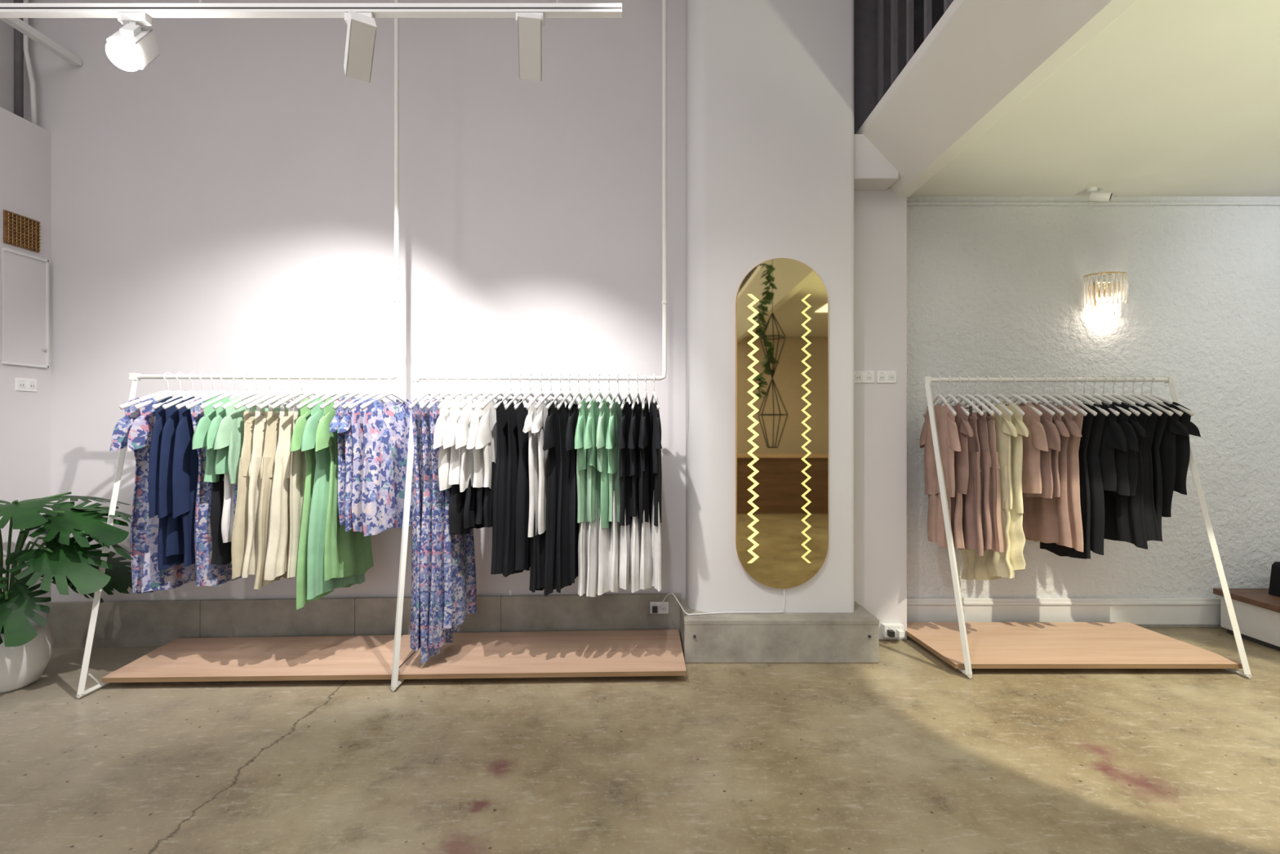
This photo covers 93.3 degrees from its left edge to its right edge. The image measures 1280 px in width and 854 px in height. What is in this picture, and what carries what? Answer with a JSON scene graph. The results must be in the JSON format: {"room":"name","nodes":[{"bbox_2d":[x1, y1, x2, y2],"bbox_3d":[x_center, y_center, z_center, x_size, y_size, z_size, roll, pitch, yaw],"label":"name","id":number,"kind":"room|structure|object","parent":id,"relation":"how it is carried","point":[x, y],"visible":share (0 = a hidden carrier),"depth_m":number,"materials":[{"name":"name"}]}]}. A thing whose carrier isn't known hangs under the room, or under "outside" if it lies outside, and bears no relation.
{"room":"clothing store","nodes":[
{"label":"clothing store","id":0,"kind":"room"},
{"bbox_2d":[0,0,51,623],"bbox_3d":[-3.645,-0.950,0.110,0.310,4.500,7.020,0,0,0],"label":"wall","id":1,"kind":"structure","parent":0,"point":[25,146],"depth_m":3.44,"materials":[{"name":"paint"}]},
{"bbox_2d":[3,209,40,252],"bbox_3d":[-3.479,-1.100,3.405,0.022,0.180,0.190,0,0,0],"label":"air vent grille","id":2,"kind":"object","parent":1,"relation":"in","point":[20,231],"visible":1,"depth_m":3.39,"materials":[{"name":"gold metal"}]},
{"bbox_2d":[1,247,48,368],"bbox_3d":[-3.475,-0.662,3.422,0.030,0.635,0.245,0,0,0],"label":"access panel","id":3,"kind":"object","parent":1,"relation":"attached to","point":[24,277],"visible":1,"depth_m":3.42,"materials":[{"name":"paint"}]},
{"bbox_2d":[0,618,53,693],"bbox_3d":[-3.170,1.150,3.020,0.336,0.300,0.336,0,0,0],"label":"pot","id":4,"kind":"object","parent":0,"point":[20,666],"depth_m":2.97,"materials":[{"name":"ceramic"}]},
{"bbox_2d":[23,0,686,601],"bbox_3d":[-1.675,-0.950,3.833,4.150,4.500,0.533,0,0,0],"label":"wall","id":5,"kind":"structure","parent":0,"point":[224,203],"depth_m":3.67,"materials":[{"name":"paint"}]},
{"bbox_2d":[13,0,36,124],"bbox_3d":[-3.574,-2.480,3.514,0.097,1.440,0.040,0,0,-25],"label":"conduit pipe","id":6,"kind":"object","parent":5,"relation":"attached to","point":[20,40],"visible":0.65,"depth_m":3.50,"materials":[{"name":"grey metal"}]},
{"bbox_2d":[0,17,81,66],"bbox_3d":[-3.335,-2.160,0.193,0.050,0.040,6.785,0,0,0],"label":"cable tray","id":7,"kind":"object","parent":5,"relation":"attached to","point":[19,24],"visible":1,"depth_m":3.36,"materials":[{"name":"white paint"}]},
{"bbox_2d":[46,592,679,648],"bbox_3d":[-1.620,1.167,3.659,3.746,0.266,0.031,0,0,-3],"label":"baseboard","id":8,"kind":"structure","parent":5,"relation":"attached to","point":[137,623],"depth_m":3.63,"materials":[{"name":"concrete"}]},
{"bbox_2d":[0,626,1279,853],"bbox_3d":[0.600,1.350,0.350,8.800,0.100,7.500,0,0,0],"label":"floor","id":9,"kind":"structure","parent":0,"point":[905,752],"depth_m":2.37,"materials":[{"name":"concrete"}]},
{"bbox_2d":[0,491,142,693],"bbox_3d":[-2.972,0.811,2.949,0.778,0.979,0.917,0,0,25],"label":"monstera","id":10,"kind":"object","parent":9,"relation":"on","point":[25,643],"visible":0.94,"depth_m":2.92,"materials":[{"name":"green plant"}]},
{"bbox_2d":[75,0,399,698],"bbox_3d":[-1.984,-0.952,3.152,1.420,4.496,0.556,0,0,0],"label":"clothing rack","id":11,"kind":"object","parent":9,"relation":"on","point":[134,377],"visible":0.93,"depth_m":3.22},
{"bbox_2d":[109,372,195,592],"bbox_3d":[-2.507,0.285,3.207,0.086,1.153,0.516,0,0,23],"label":"floral dress","id":12,"kind":"object","parent":11,"relation":"hanging from","point":[121,432],"visible":0.32,"depth_m":3.08,"materials":[{"name":"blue fabric"}]},
{"bbox_2d":[125,372,206,592],"bbox_3d":[-2.440,0.274,3.208,0.075,1.131,0.516,0,0,18],"label":"floral dress","id":13,"kind":"object","parent":11,"relation":"hanging from","point":[140,435],"visible":0.28,"depth_m":3.07,"materials":[{"name":"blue fabric"}]},
{"bbox_2d":[147,372,209,570],"bbox_3d":[-2.379,0.214,3.211,0.064,1.012,0.480,0,0,10],"label":"shirt","id":14,"kind":"object","parent":11,"relation":"hanging from","point":[164,562],"visible":0.31,"depth_m":3.02,"materials":[{"name":"blue fabric"}]},
{"bbox_2d":[157,372,217,556],"bbox_3d":[-2.322,0.190,3.212,0.066,0.964,0.480,0,0,12],"label":"shirt","id":15,"kind":"object","parent":11,"relation":"hanging from","point":[175,533],"visible":0.27,"depth_m":3.02,"materials":[{"name":"blue fabric"}]},
{"bbox_2d":[172,372,220,566],"bbox_3d":[-2.268,0.211,3.215,0.064,1.005,0.480,0,0,9],"label":"dress","id":16,"kind":"object","parent":11,"relation":"hanging from","point":[185,460],"visible":0.35,"depth_m":3.04,"materials":[{"name":"blue fabric"}]},
{"bbox_2d":[185,372,244,586],"bbox_3d":[-2.217,0.269,3.216,0.078,1.120,0.440,0,0,10],"label":"floral dress","id":17,"kind":"object","parent":11,"relation":"hanging from","point":[207,574],"visible":0.34,"depth_m":3.10,"materials":[{"name":"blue fabric"}]},
{"bbox_2d":[191,372,255,564],"bbox_3d":[-2.151,0.210,3.218,0.072,1.003,0.522,0,0,8],"label":"blouse","id":18,"kind":"object","parent":11,"relation":"hanging from","point":[221,552],"visible":0.3,"depth_m":3.08,"materials":[{"name":"green fabric"}]},
{"bbox_2d":[206,372,266,542],"bbox_3d":[-2.098,0.164,3.220,0.072,0.903,0.519,0,0,6],"label":"blouse","id":19,"kind":"object","parent":11,"relation":"hanging from","point":[221,460],"visible":0.27,"depth_m":3.07,"materials":[{"name":"green fabric"}]},
{"bbox_2d":[213,372,279,513],"bbox_3d":[-2.042,0.126,3.223,0.071,0.835,0.522,0,0,9],"label":"blouse","id":20,"kind":"object","parent":11,"relation":"hanging from","point":[230,433],"visible":0.27,"depth_m":3.06,"materials":[{"name":"green fabric"}]},
{"bbox_2d":[231,372,293,578],"bbox_3d":[-1.973,0.245,3.233,0.067,1.073,0.473,0,0,12],"label":"trousers","id":21,"kind":"object","parent":11,"relation":"hanging from","point":[240,526],"visible":0.23,"depth_m":3.05,"materials":[{"name":"beige fabric"}]},
{"bbox_2d":[241,372,301,577],"bbox_3d":[-1.920,0.234,3.227,0.070,1.051,0.502,0,0,12],"label":"trousers","id":22,"kind":"object","parent":11,"relation":"hanging from","point":[251,558],"visible":0.23,"depth_m":3.06,"materials":[{"name":"beige fabric"}]},
{"bbox_2d":[253,372,306,589],"bbox_3d":[-1.865,0.261,3.230,0.072,1.105,0.500,0,0,10],"label":"dress","id":23,"kind":"object","parent":11,"relation":"hanging from","point":[267,466],"visible":0.29,"depth_m":3.06,"materials":[{"name":"beige fabric"}]},
{"bbox_2d":[263,372,312,580],"bbox_3d":[-1.810,0.241,3.231,0.069,1.061,0.500,0,0,8],"label":"dress","id":24,"kind":"object","parent":11,"relation":"hanging from","point":[277,550],"visible":0.38,"depth_m":3.06,"materials":[{"name":"fabric"}]},
{"bbox_2d":[285,372,327,577],"bbox_3d":[-1.748,0.242,3.233,0.069,1.067,0.440,0,0,4],"label":"trousers","id":25,"kind":"object","parent":11,"relation":"hanging from","point":[298,463],"visible":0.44,"depth_m":3.08,"materials":[{"name":"beige fabric"}]},
{"bbox_2d":[289,372,355,609],"bbox_3d":[-1.673,0.310,3.236,0.070,1.203,0.516,0,0,14],"label":"dress","id":26,"kind":"object","parent":11,"relation":"hanging from","point":[295,442],"visible":0.35,"depth_m":3.06,"materials":[{"name":"green fabric"}]},
{"bbox_2d":[301,372,364,599],"bbox_3d":[-1.615,0.298,3.237,0.081,1.179,0.516,0,0,11],"label":"dress","id":27,"kind":"object","parent":11,"relation":"hanging from","point":[316,584],"visible":0.44,"depth_m":3.08,"materials":[{"name":"green fabric"}]},
{"bbox_2d":[315,373,373,581],"bbox_3d":[-1.573,0.261,3.240,0.076,1.104,0.516,0,0,8],"label":"dress","id":28,"kind":"object","parent":11,"relation":"hanging from","point":[349,553],"visible":0.49,"depth_m":3.11,"materials":[{"name":"green fabric"}]},
{"bbox_2d":[329,373,364,524],"bbox_3d":[-1.515,0.110,3.242,0.060,0.804,0.500,0,0,6],"label":"floral blouse","id":29,"kind":"object","parent":11,"relation":"hanging from","point":[340,411],"visible":0.3,"depth_m":3.07,"materials":[{"name":"multicoloured fabric"}]},
{"bbox_2d":[337,373,385,531],"bbox_3d":[-1.460,0.119,3.243,0.058,0.822,0.500,0,0,9],"label":"floral blouse","id":30,"kind":"object","parent":11,"relation":"hanging from","point":[344,425],"visible":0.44,"depth_m":3.07,"materials":[{"name":"multicoloured fabric"}]},
{"bbox_2d":[348,373,402,532],"bbox_3d":[-1.395,0.131,3.246,0.060,0.846,0.440,0,0,18],"label":"floral blouse","id":31,"kind":"object","parent":11,"relation":"hanging from","point":[357,422],"visible":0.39,"depth_m":3.09,"materials":[{"name":"multicoloured fabric"}]},
{"bbox_2d":[360,373,413,536],"bbox_3d":[-1.338,0.132,3.247,0.056,0.847,0.440,0,0,18],"label":"dress","id":32,"kind":"object","parent":11,"relation":"hanging from","point":[386,425],"visible":0.75,"depth_m":3.18,"materials":[{"name":"multicoloured fabric"}]},
{"bbox_2d":[102,635,419,682],"bbox_3d":[-1.982,1.270,3.297,1.475,0.060,0.625,0,0,0],"label":"wooden platform","id":33,"kind":"object","parent":9,"relation":"on","point":[361,657],"visible":0.88,"depth_m":3.21,"materials":[{"name":"brown wood"}]},
{"bbox_2d":[391,0,667,691],"bbox_3d":[-0.528,-0.952,3.232,1.394,4.496,0.556,0,0,0],"label":"clothing rack","id":34,"kind":"object","parent":9,"relation":"on","point":[415,378],"visible":0.84,"depth_m":3.27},
{"bbox_2d":[408,373,440,651],"bbox_3d":[-1.135,0.433,3.254,0.085,1.449,0.440,0,0,5],"label":"dress","id":35,"kind":"object","parent":34,"relation":"hanging from","point":[416,413],"visible":0.36,"depth_m":3.11,"materials":[{"name":"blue fabric"}]},
{"bbox_2d":[419,373,453,663],"bbox_3d":[-1.086,0.459,3.257,0.075,1.500,0.440,0,0,4],"label":"dress","id":36,"kind":"object","parent":34,"relation":"hanging from","point":[425,565],"visible":0.38,"depth_m":3.11,"materials":[{"name":"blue fabric"}]},
{"bbox_2d":[426,373,462,648],"bbox_3d":[-1.034,0.425,3.258,0.078,1.432,0.440,0,0,9],"label":"dress","id":37,"kind":"object","parent":34,"relation":"hanging from","point":[437,636],"visible":0.44,"depth_m":3.12,"materials":[{"name":"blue fabric"}]},
{"bbox_2d":[432,373,476,629],"bbox_3d":[-0.971,0.382,3.261,0.070,1.343,0.520,0,0,12],"label":"dress","id":38,"kind":"object","parent":34,"relation":"hanging from","point":[460,570],"visible":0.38,"depth_m":3.18,"materials":[{"name":"fabric"}]},
{"bbox_2d":[443,373,484,534],"bbox_3d":[-0.916,0.137,3.262,0.071,0.853,0.521,0,0,14],"label":"blouse","id":39,"kind":"object","parent":34,"relation":"hanging from","point":[456,504],"visible":0.41,"depth_m":3.10,"materials":[{"name":"fabric"}]},
{"bbox_2d":[455,373,495,528],"bbox_3d":[-0.861,0.126,3.265,0.066,0.832,0.521,0,0,13],"label":"blouse","id":40,"kind":"object","parent":34,"relation":"hanging from","point":[467,466],"visible":0.45,"depth_m":3.11,"materials":[{"name":"fabric"}]},
{"bbox_2d":[466,373,499,524],"bbox_3d":[-0.810,0.110,3.267,0.071,0.802,0.522,0,0,10],"label":"blouse","id":41,"kind":"object","parent":34,"relation":"hanging from","point":[478,458],"visible":0.33,"depth_m":3.10,"materials":[{"name":"fabric"}]},
{"bbox_2d":[475,373,515,527],"bbox_3d":[-0.758,0.116,3.268,0.075,0.811,0.518,0,0,13],"label":"blouse","id":42,"kind":"object","parent":34,"relation":"hanging from","point":[486,433],"visible":0.41,"depth_m":3.12,"materials":[{"name":"fabric"}]},
{"bbox_2d":[490,373,524,574],"bbox_3d":[-0.698,0.232,3.271,0.083,1.046,0.440,0,0,10],"label":"dress","id":43,"kind":"object","parent":34,"relation":"hanging from","point":[499,487],"visible":0.44,"depth_m":3.12,"materials":[{"name":"black fabric"}]},
{"bbox_2d":[502,373,529,577],"bbox_3d":[-0.643,0.238,3.272,0.077,1.058,0.440,0,0,9],"label":"dress","id":44,"kind":"object","parent":34,"relation":"hanging from","point":[512,467],"visible":0.42,"depth_m":3.13,"materials":[{"name":"black fabric"}]},
{"bbox_2d":[514,373,538,570],"bbox_3d":[-0.592,0.233,3.274,0.074,1.049,0.440,0,0,8],"label":"dress","id":45,"kind":"object","parent":34,"relation":"hanging from","point":[522,517],"visible":0.49,"depth_m":3.12,"materials":[{"name":"black fabric"}]},
{"bbox_2d":[522,373,549,592],"bbox_3d":[-0.539,0.291,3.277,0.064,1.161,0.497,0,0,10],"label":"tunic","id":46,"kind":"object","parent":34,"relation":"hanging from","point":[533,462],"visible":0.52,"depth_m":3.12,"materials":[{"name":"fabric"}]},
{"bbox_2d":[531,373,559,588],"bbox_3d":[-0.483,0.277,3.278,0.075,1.137,0.501,0,0,12],"label":"tunic","id":47,"kind":"object","parent":34,"relation":"hanging from","point":[539,423],"visible":0.42,"depth_m":3.12,"materials":[{"name":"fabric"}]},
{"bbox_2d":[542,373,569,595],"bbox_3d":[-0.425,0.286,3.279,0.077,1.154,0.516,0,0,11],"label":"dress","id":48,"kind":"object","parent":34,"relation":"hanging from","point":[551,433],"visible":0.49,"depth_m":3.13,"materials":[{"name":"black fabric"}]},
{"bbox_2d":[555,373,578,592],"bbox_3d":[-0.381,0.279,3.282,0.080,1.141,0.440,0,0,9],"label":"dress","id":49,"kind":"object","parent":34,"relation":"hanging from","point":[562,520],"visible":0.58,"depth_m":3.15,"materials":[{"name":"black fabric"}]},
{"bbox_2d":[565,373,586,583],"bbox_3d":[-0.333,0.271,3.284,0.074,1.124,0.516,0,0,9],"label":"dress","id":50,"kind":"object","parent":34,"relation":"hanging from","point":[574,526],"visible":0.53,"depth_m":3.12,"materials":[{"name":"black fabric"}]},
{"bbox_2d":[574,373,596,595],"bbox_3d":[-0.273,0.293,3.285,0.072,1.166,0.522,0,0,9],"label":"blouse","id":51,"kind":"object","parent":34,"relation":"hanging from","point":[581,460],"visible":0.45,"depth_m":3.12,"materials":[{"name":"green fabric"}]},
{"bbox_2d":[583,373,606,596],"bbox_3d":[-0.219,0.296,3.287,0.074,1.176,0.523,0,0,11],"label":"blouse","id":52,"kind":"object","parent":34,"relation":"hanging from","point":[593,475],"visible":0.53,"depth_m":3.14,"materials":[{"name":"green fabric"}]},
{"bbox_2d":[595,373,613,595],"bbox_3d":[-0.168,0.296,3.288,0.070,1.171,0.520,0,0,10],"label":"blouse","id":53,"kind":"object","parent":34,"relation":"hanging from","point":[604,414],"visible":0.48,"depth_m":3.13,"materials":[{"name":"green fabric"}]},
{"bbox_2d":[605,373,622,592],"bbox_3d":[-0.121,0.285,3.291,0.075,1.150,0.521,0,0,11],"label":"blouse","id":54,"kind":"object","parent":34,"relation":"hanging from","point":[611,441],"visible":0.62,"depth_m":3.15,"materials":[{"name":"green fabric"}]},
{"bbox_2d":[617,373,632,589],"bbox_3d":[-0.059,0.279,3.293,0.068,1.138,0.522,0,0,8],"label":"blouse","id":55,"kind":"object","parent":34,"relation":"hanging from","point":[625,520],"visible":0.59,"depth_m":3.13,"materials":[{"name":"black fabric"}]},
{"bbox_2d":[627,373,642,592],"bbox_3d":[-0.010,0.282,3.295,0.077,1.144,0.522,0,0,7],"label":"blouse","id":56,"kind":"object","parent":34,"relation":"hanging from","point":[633,434],"visible":0.64,"depth_m":3.13,"materials":[{"name":"black fabric"}]},
{"bbox_2d":[638,373,652,589],"bbox_3d":[0.034,0.288,3.296,0.076,1.155,0.519,0,0,4],"label":"dress","id":57,"kind":"object","parent":34,"relation":"hanging from","point":[644,442],"visible":0.96,"depth_m":3.15,"materials":[{"name":"black fabric"}]},
{"bbox_2d":[648,373,662,591],"bbox_3d":[0.078,0.286,3.298,0.068,1.156,0.522,0,0,-5],"label":"dress","id":58,"kind":"object","parent":34,"relation":"hanging from","point":[655,474],"visible":0.8,"depth_m":3.14,"materials":[{"name":"black fabric"}]},
{"bbox_2d":[398,629,686,679],"bbox_3d":[-0.501,1.270,3.362,1.474,0.060,0.675,0,0,0],"label":"wooden platform","id":59,"kind":"object","parent":9,"relation":"on","point":[652,652],"visible":0.95,"depth_m":3.26,"materials":[{"name":"brown wood"}]},
{"bbox_2d":[680,600,879,662],"bbox_3d":[0.780,1.180,3.515,1.074,0.240,0.410,0,0,0],"label":"plinth","id":60,"kind":"object","parent":9,"relation":"on","point":[780,637],"visible":0.94,"depth_m":3.32,"materials":[{"name":"concrete"}]},
{"bbox_2d":[685,0,853,612],"bbox_3d":[0.759,-1.068,3.675,0.947,4.263,0.450,0,0,0],"label":"wall pillar","id":61,"kind":"structure","parent":60,"relation":"on","point":[770,83],"depth_m":3.45,"materials":[{"name":"paint"}]},
{"bbox_2d":[735,257,828,588],"bbox_3d":[0.805,-0.021,3.431,0.522,1.872,0.034,0,0,0],"label":"wall mirror","id":62,"kind":"object","parent":61,"relation":"attached to","point":[782,304],"depth_m":3.42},
{"bbox_2d":[853,187,906,639],"bbox_3d":[1.415,-0.950,3.890,0.430,4.500,0.420,0,0,0],"label":"wall","id":63,"kind":"structure","parent":9,"relation":"on","point":[880,216],"depth_m":3.68,"materials":[{"name":"paint"}]},
{"bbox_2d":[853,133,898,190],"bbox_3d":[1.367,-1.570,3.590,0.265,0.260,0.180,0,0,0],"label":"capital","id":64,"kind":"object","parent":63,"relation":"attached to","point":[873,171],"visible":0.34,"depth_m":3.50,"materials":[{"name":"paint"}]},
{"bbox_2d":[906,622,1242,668],"bbox_3d":[2.390,1.270,3.500,1.560,0.060,0.680,0,0,0],"label":"wooden platform","id":65,"kind":"object","parent":9,"relation":"on","point":[991,645],"visible":0.95,"depth_m":3.40,"materials":[{"name":"brown wood"}]},
{"bbox_2d":[922,376,1252,678],"bbox_3d":[2.420,0.499,3.407,1.476,1.594,0.606,0,0,0],"label":"clothing rack","id":66,"kind":"object","parent":9,"relation":"on","point":[927,380],"visible":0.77,"depth_m":3.35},
{"bbox_2d":[920,375,960,549],"bbox_3d":[1.774,0.200,3.580,0.069,1.000,0.522,0,0,4],"label":"dress","id":67,"kind":"object","parent":66,"relation":"hanging from","point":[947,428],"visible":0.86,"depth_m":3.52,"materials":[{"name":"fabric"}]},
{"bbox_2d":[938,375,973,548],"bbox_3d":[1.825,0.203,3.580,0.068,1.012,0.500,0,0,0],"label":"dress","id":68,"kind":"object","parent":66,"relation":"hanging from","point":[964,428],"visible":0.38,"depth_m":3.43,"materials":[{"name":"pink fabric"}]},
{"bbox_2d":[947,375,983,555],"bbox_3d":[1.889,0.212,3.580,0.074,1.033,0.444,0,0,-6],"label":"dress","id":69,"kind":"object","parent":66,"relation":"hanging from","point":[972,531],"visible":0.3,"depth_m":3.43,"materials":[{"name":"pink fabric"}]},
{"bbox_2d":[952,375,994,549],"bbox_3d":[1.941,0.205,3.580,0.074,1.015,0.443,0,0,-7],"label":"dress","id":70,"kind":"object","parent":66,"relation":"hanging from","point":[985,462],"visible":0.3,"depth_m":3.42,"materials":[{"name":"pink fabric"}]},
{"bbox_2d":[962,375,1004,552],"bbox_3d":[1.992,0.214,3.580,0.072,1.033,0.443,0,0,-5],"label":"dress","id":71,"kind":"object","parent":66,"relation":"hanging from","point":[994,477],"visible":0.24,"depth_m":3.41,"materials":[{"name":"pink fabric"}]},
{"bbox_2d":[961,375,1017,580],"bbox_3d":[2.061,0.322,3.580,0.105,1.250,0.497,0,0,-4],"label":"dress","id":72,"kind":"object","parent":66,"relation":"hanging from","point":[993,565],"visible":0.42,"depth_m":3.44,"materials":[{"name":"beige fabric"}]},
{"bbox_2d":[989,375,1028,570],"bbox_3d":[2.127,0.302,3.580,0.112,1.210,0.497,0,0,-2],"label":"dress","id":73,"kind":"object","parent":66,"relation":"hanging from","point":[1017,538],"visible":0.32,"depth_m":3.41,"materials":[{"name":"beige fabric"}]},
{"bbox_2d":[1001,375,1048,493],"bbox_3d":[2.208,0.050,3.580,0.056,0.710,0.522,0,0,-7],"label":"blouse","id":74,"kind":"object","parent":66,"relation":"hanging from","point":[1036,441],"visible":0.42,"depth_m":3.42,"materials":[{"name":"pink fabric"}]},
{"bbox_2d":[1004,375,1060,497],"bbox_3d":[2.266,0.055,3.579,0.060,0.719,0.522,0,0,-10],"label":"blouse","id":75,"kind":"object","parent":66,"relation":"hanging from","point":[1053,438],"visible":0.38,"depth_m":3.41,"materials":[{"name":"pink fabric"}]},
{"bbox_2d":[1016,375,1070,497],"bbox_3d":[2.334,0.054,3.580,0.061,0.717,0.500,0,0,-7],"label":"blouse","id":76,"kind":"object","parent":66,"relation":"hanging from","point":[1056,418],"visible":0.22,"depth_m":3.40,"materials":[{"name":"pink fabric"}]},
{"bbox_2d":[1022,375,1082,547],"bbox_3d":[2.397,0.193,3.580,0.079,0.994,0.490,0,0,-10],"label":"dress","id":77,"kind":"object","parent":66,"relation":"hanging from","point":[1045,520],"visible":0.47,"depth_m":3.49,"materials":[{"name":"pink fabric"}]},
{"bbox_2d":[1033,375,1087,551],"bbox_3d":[2.456,0.199,3.580,0.076,1.008,0.443,0,0,-8],"label":"dress","id":78,"kind":"object","parent":66,"relation":"hanging from","point":[1073,442],"visible":0.35,"depth_m":3.44,"materials":[{"name":"pink fabric"}]},
{"bbox_2d":[1040,375,1097,559],"bbox_3d":[2.512,0.232,3.580,0.078,1.072,0.443,0,0,-7],"label":"dress","id":79,"kind":"object","parent":66,"relation":"hanging from","point":[1085,500],"visible":0.41,"depth_m":3.44,"materials":[{"name":"black fabric"}]},
{"bbox_2d":[1055,375,1109,555],"bbox_3d":[2.574,0.210,3.580,0.071,1.030,0.443,0,0,-7],"label":"dress","id":80,"kind":"object","parent":66,"relation":"hanging from","point":[1095,483],"visible":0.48,"depth_m":3.43,"materials":[{"name":"black fabric"}]},
{"bbox_2d":[1065,375,1126,490],"bbox_3d":[2.631,0.033,3.580,0.059,0.674,0.522,0,0,-9],"label":"blouse","id":81,"kind":"object","parent":66,"relation":"hanging from","point":[1113,435],"visible":0.4,"depth_m":3.41,"materials":[{"name":"black fabric"}]},
{"bbox_2d":[1075,375,1139,495],"bbox_3d":[2.687,0.041,3.579,0.057,0.691,0.522,0,0,-12],"label":"blouse","id":82,"kind":"object","parent":66,"relation":"hanging from","point":[1121,457],"visible":0.35,"depth_m":3.41,"materials":[{"name":"black fabric"}]},
{"bbox_2d":[1086,375,1145,497],"bbox_3d":[2.752,0.052,3.581,0.068,0.714,0.500,0,0,-9],"label":"blouse","id":83,"kind":"object","parent":66,"relation":"hanging from","point":[1132,468],"visible":0.3,"depth_m":3.40,"materials":[{"name":"black fabric"}]},
{"bbox_2d":[1096,375,1151,549],"bbox_3d":[2.802,0.192,3.579,0.079,0.992,0.443,0,0,-11],"label":"dress","id":84,"kind":"object","parent":66,"relation":"hanging from","point":[1124,517],"visible":0.46,"depth_m":3.46,"materials":[{"name":"black fabric"}]},
{"bbox_2d":[1105,375,1162,541],"bbox_3d":[2.864,0.182,3.580,0.076,0.972,0.443,0,0,-11],"label":"dress","id":85,"kind":"object","parent":66,"relation":"hanging from","point":[1150,518],"visible":0.29,"depth_m":3.43,"materials":[{"name":"black fabric"}]},
{"bbox_2d":[1120,375,1173,541],"bbox_3d":[2.921,0.183,3.580,0.080,0.976,0.443,0,0,-12],"label":"dress","id":86,"kind":"object","parent":66,"relation":"hanging from","point":[1161,421],"visible":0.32,"depth_m":3.43,"materials":[{"name":"black fabric"}]},
{"bbox_2d":[1124,375,1188,517],"bbox_3d":[2.974,0.107,3.580,0.063,0.824,0.500,0,0,-13],"label":"blouse","id":87,"kind":"object","parent":66,"relation":"hanging from","point":[1173,426],"visible":0.33,"depth_m":3.42,"materials":[{"name":"black fabric"}]},
{"bbox_2d":[1128,375,1200,494],"bbox_3d":[3.026,0.040,3.579,0.064,0.688,0.500,0,0,-17],"label":"blouse","id":88,"kind":"object","parent":66,"relation":"hanging from","point":[1182,442],"visible":0.33,"depth_m":3.42,"materials":[{"name":"black fabric"}]},
{"bbox_2d":[1213,588,1279,650],"bbox_3d":[4.130,1.165,3.640,0.940,0.270,0.440,0,0,0],"label":"bench","id":89,"kind":"object","parent":9,"relation":"on","point":[1257,611],"visible":1,"depth_m":3.65,"materials":[{"name":"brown wood"}]},
{"bbox_2d":[1268,561,1279,596],"bbox_3d":[4.020,0.886,3.660,0.300,0.283,0.120,0,0,0],"label":"handbag","id":90,"kind":"object","parent":89,"relation":"on","point":[1274,584],"visible":1,"depth_m":3.69,"materials":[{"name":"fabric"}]},
{"bbox_2d":[853,0,953,133],"bbox_3d":[3.118,-2.480,3.870,3.765,1.440,0.460,0,0,0],"label":"wall","id":91,"kind":"structure","parent":0,"point":[865,11],"depth_m":3.64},
{"bbox_2d":[855,0,1279,196],"bbox_3d":[3.070,-1.580,0.365,3.560,0.360,7.130,0,0,0],"label":"ceiling","id":92,"kind":"structure","parent":0,"point":[1000,98],"depth_m":2.83,"materials":[{"name":"paint"}]},
{"bbox_2d":[877,0,952,103],"bbox_3d":[1.375,-2.245,0.300,0.070,0.970,6.600,0,0,0],"label":"balustrade","id":93,"kind":"object","parent":92,"relation":"on","point":[894,3],"visible":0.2,"depth_m":3.25,"materials":[{"name":"grey metal"}]},
{"bbox_2d":[906,196,1279,626],"bbox_3d":[3.315,-0.100,4.015,3.370,2.800,0.170,0,0,0],"label":"wall","id":94,"kind":"structure","parent":0,"point":[993,291],"depth_m":3.93,"materials":[{"name":"paint"}]},
{"bbox_2d":[906,597,1220,624],"bbox_3d":[3.240,1.195,3.913,3.220,0.170,0.035,0,0,0],"label":"baseboard","id":95,"kind":"structure","parent":94,"relation":"attached to","point":[1135,611],"depth_m":3.90,"materials":[{"name":"white paint"}]},
{"bbox_2d":[906,201,1279,204],"bbox_3d":[3.240,-1.450,3.921,3.220,0.020,0.018,0,0,0],"label":"crown molding","id":96,"kind":"structure","parent":94,"relation":"attached to","point":[908,202],"depth_m":3.91,"materials":[{"name":"paint"}]},
{"bbox_2d":[1083,271,1128,316],"bbox_3d":[3.000,-0.844,3.862,0.263,0.269,0.136,0,0,0],"label":"wall sconce","id":97,"kind":"object","parent":94,"relation":"attached to","point":[1106,294],"visible":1,"depth_m":3.83,"materials":[{"name":"glass"}]},
{"bbox_3d":[0.600,-3.250,0.350,8.800,0.100,7.500,0,0,0],"label":"ceiling","id":98,"kind":"structure","parent":0,"visible":0},
{"bbox_2d":[0,0,622,17],"bbox_3d":[-1.772,-2.350,2.200,3.415,1.699,0.035,0,0,0],"label":"rail","id":99,"kind":"object","parent":98,"relation":"hanging from","point":[200,10],"visible":1,"depth_m":2.18,"materials":[{"name":"white metal"}]},
{"bbox_2d":[105,12,159,71],"bbox_3d":[-1.837,-1.383,2.189,0.104,0.234,0.215,0,0,-18],"label":"track spotlight","id":100,"kind":"object","parent":99,"relation":"attached to","point":[132,47],"visible":1,"depth_m":2.15,"materials":[{"name":"white plastic"}]},
{"bbox_2d":[343,9,377,82],"bbox_3d":[-1.021,-1.394,2.202,0.100,0.212,0.200,0,0,-33],"label":"track spotlight","id":101,"kind":"object","parent":99,"relation":"attached to","point":[362,28],"visible":1,"depth_m":2.17,"materials":[{"name":"white plastic"}]},
{"bbox_2d":[515,12,544,80],"bbox_3d":[-0.400,-1.391,2.202,0.103,0.217,0.189,0,0,-9],"label":"track spotlight","id":102,"kind":"object","parent":99,"relation":"attached to","point":[530,24],"visible":1,"depth_m":2.17,"materials":[{"name":"white plastic"}]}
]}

